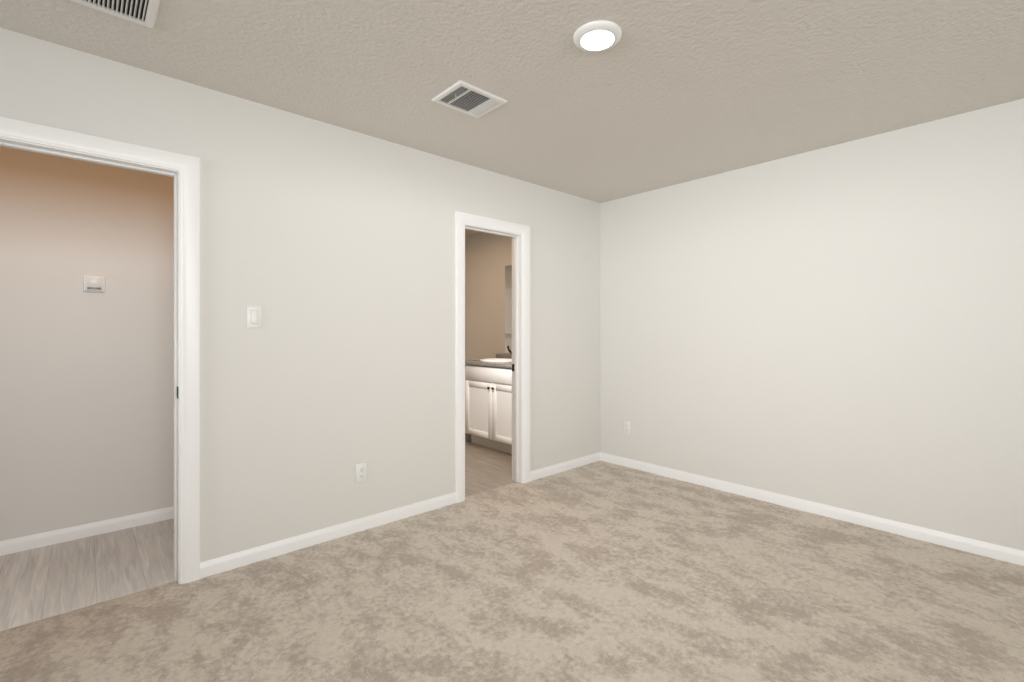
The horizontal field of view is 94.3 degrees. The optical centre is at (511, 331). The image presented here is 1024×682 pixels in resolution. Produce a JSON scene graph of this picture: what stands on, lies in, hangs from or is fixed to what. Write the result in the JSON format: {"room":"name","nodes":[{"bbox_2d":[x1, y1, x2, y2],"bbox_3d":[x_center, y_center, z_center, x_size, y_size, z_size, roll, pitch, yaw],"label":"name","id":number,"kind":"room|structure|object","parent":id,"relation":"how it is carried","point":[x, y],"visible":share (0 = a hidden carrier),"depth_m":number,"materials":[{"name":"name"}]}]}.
{"room":"bedroom","nodes":[
{"label":"bedroom","id":0,"kind":"room"},
{"bbox_2d":[0,146,173,540],"bbox_3d":[-2.821,0.053,2.672,3.330,2.540,0.115,0,0,-42],"label":"wall","id":1,"kind":"structure","parent":0,"point":[86,407],"depth_m":2.83,"materials":[{"name":"beige paint"}]},
{"bbox_2d":[0,506,173,555],"bbox_3d":[-2.736,1.194,2.663,3.215,0.079,0.012,0,0,-42],"label":"baseboard","id":2,"kind":"structure","parent":1,"relation":"attached to","point":[15,545],"depth_m":2.82,"materials":[{"name":"white wood"}]},
{"bbox_2d":[83,275,104,292],"bbox_3d":[-2.513,-0.284,2.855,0.100,0.100,0.025,0,0,-42],"label":"thermostat","id":3,"kind":"object","parent":1,"relation":"attached to","point":[94,284],"visible":1,"depth_m":2.85,"materials":[{"name":"white plastic"}]},
{"bbox_2d":[0,441,514,631],"bbox_3d":[-2.189,1.276,3.762,5.500,0.094,2.855,0,0,-42],"label":"floor","id":4,"kind":"structure","parent":0,"point":[41,583],"depth_m":2.49,"materials":[{"name":"grey wood"}]},
{"bbox_2d":[465,362,511,453],"bbox_3d":[0.069,0.793,4.919,0.592,0.870,1.365,0,0,-42],"label":"bathroom vanity","id":5,"kind":"object","parent":4,"relation":"on","point":[488,402],"depth_m":4.88,"materials":[{"name":"white paint"}]},
{"bbox_2d":[465,360,511,365],"bbox_3d":[0.073,0.341,4.922,0.582,0.035,1.396,0,0,-42],"label":"countertop","id":6,"kind":"structure","parent":5,"relation":"on","point":[478,363],"depth_m":4.86,"materials":[{"name":"grey stone"}]},
{"bbox_2d":[473,358,511,361],"bbox_3d":[-0.135,0.388,5.143,0.384,0.168,0.486,0,0,-42],"label":"sink","id":7,"kind":"object","parent":6,"relation":"in","point":[487,359],"depth_m":5.10,"materials":[{"name":"white ceramic"}]},
{"bbox_2d":[0,28,599,561],"bbox_3d":[-0.714,0.053,3.187,4.083,2.540,0.115,0,0,-42],"label":"wall","id":8,"kind":"structure","parent":0,"point":[329,249],"depth_m":2.76,"materials":[{"name":"beige paint"}]},
{"bbox_2d":[0,116,199,583],"bbox_3d":[-1.928,0.185,2.079,0.930,2.084,0.134,0,0,-42],"label":"door frame","id":9,"kind":"structure","parent":8,"relation":"attached to","point":[187,167],"depth_m":2.30,"materials":[{"name":"white wood"}]},
{"bbox_2d":[247,306,260,327],"bbox_3d":[-1.365,-0.075,2.514,0.070,0.115,0.011,0,0,-42],"label":"light switch","id":10,"kind":"object","parent":8,"relation":"attached to","point":[253,316],"visible":1,"depth_m":2.51,"materials":[{"name":"white plastic"}]},
{"bbox_2d":[200,492,455,578],"bbox_3d":[-0.973,1.188,2.867,1.544,0.079,0.012,0,0,-42],"label":"baseboard","id":11,"kind":"structure","parent":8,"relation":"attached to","point":[242,558],"depth_m":2.73,"materials":[{"name":"white wood"}]},
{"bbox_2d":[356,462,366,482],"bbox_3d":[-0.925,0.868,2.913,0.070,0.115,0.008,0,0,-42],"label":"duplex electrical outlet","id":12,"kind":"object","parent":8,"relation":"attached to","point":[361,472],"visible":1,"depth_m":2.91,"materials":[{"name":"white plastic"}]},
{"bbox_2d":[455,211,529,502],"bbox_3d":[-0.166,0.185,3.671,0.733,2.084,0.134,0,0,-42],"label":"door frame","id":13,"kind":"structure","parent":8,"relation":"attached to","point":[462,219],"depth_m":3.82,"materials":[{"name":"white wood"}]},
{"bbox_2d":[0,460,1023,681],"bbox_3d":[0.322,1.273,1.953,4.200,0.100,3.195,0,0,-42],"label":"floor","id":14,"kind":"structure","parent":0,"point":[600,571],"depth_m":2.11,"materials":[{"name":"beige carpet"}]},
{"bbox_2d":[0,0,1023,236],"bbox_3d":[-1.135,-1.267,2.595,5.900,0.100,6.400,0,0,-42],"label":"ceiling","id":15,"kind":"structure","parent":0,"point":[662,94],"depth_m":2.20,"materials":[{"name":"paint"}]},
{"bbox_2d":[70,0,159,27],"bbox_3d":[-1.452,-1.211,1.576,0.463,0.012,0.463,0,0,-42],"label":"ceiling vent","id":16,"kind":"object","parent":15,"relation":"in","point":[143,12],"visible":1,"depth_m":1.78,"materials":[{"name":"white metal"}]},
{"bbox_2d":[431,80,506,117],"bbox_3d":[-0.223,-1.200,2.501,0.310,0.033,0.260,0,0,-42],"label":"ceiling vent","id":17,"kind":"object","parent":15,"relation":"in","point":[467,98],"visible":0.98,"depth_m":2.49,"materials":[{"name":"white metal"}]},
{"bbox_2d":[573,20,621,51],"bbox_3d":[0.352,-1.205,1.957,0.197,0.024,0.197,0,0,-42],"label":"led","id":18,"kind":"object","parent":15,"relation":"attached to","point":[598,36],"visible":1,"depth_m":1.93,"materials":[{"name":"white plastic"}]},
{"bbox_2d":[465,98,1023,550],"bbox_3d":[0.965,0.053,4.459,0.115,2.540,6.280,0,0,-42],"label":"wall","id":19,"kind":"structure","parent":0,"point":[839,326],"depth_m":3.10,"materials":[{"name":"beige paint"}]},
{"bbox_2d":[497,354,508,357],"bbox_3d":[0.282,0.296,5.110,0.020,0.055,1.396,0,0,-42],"label":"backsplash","id":20,"kind":"structure","parent":19,"relation":"attached to","point":[498,355],"depth_m":5.52,"materials":[{"name":"grey stone"}]},
{"bbox_2d":[505,265,511,353],"bbox_3d":[0.304,-0.250,5.095,0.008,1.030,1.141,0,0,-42],"label":"bathroom mirror","id":21,"kind":"object","parent":19,"relation":"attached to","point":[508,305],"depth_m":5.47,"materials":[{"name":"clear glass"}]},
{"bbox_2d":[624,421,630,434],"bbox_3d":[1.041,0.870,4.283,0.008,0.115,0.070,0,0,-42],"label":"duplex electrical outlet","id":22,"kind":"object","parent":19,"relation":"attached to","point":[627,427],"visible":1,"depth_m":4.28,"materials":[{"name":"white plastic"}]},
{"bbox_2d":[530,452,1023,565],"bbox_3d":[1.545,1.188,3.028,0.943,0.079,3.150,0,0,-42],"label":"baseboard","id":23,"kind":"structure","parent":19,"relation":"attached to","point":[996,551],"depth_m":3.18,"materials":[{"name":"white wood"}]}
]}

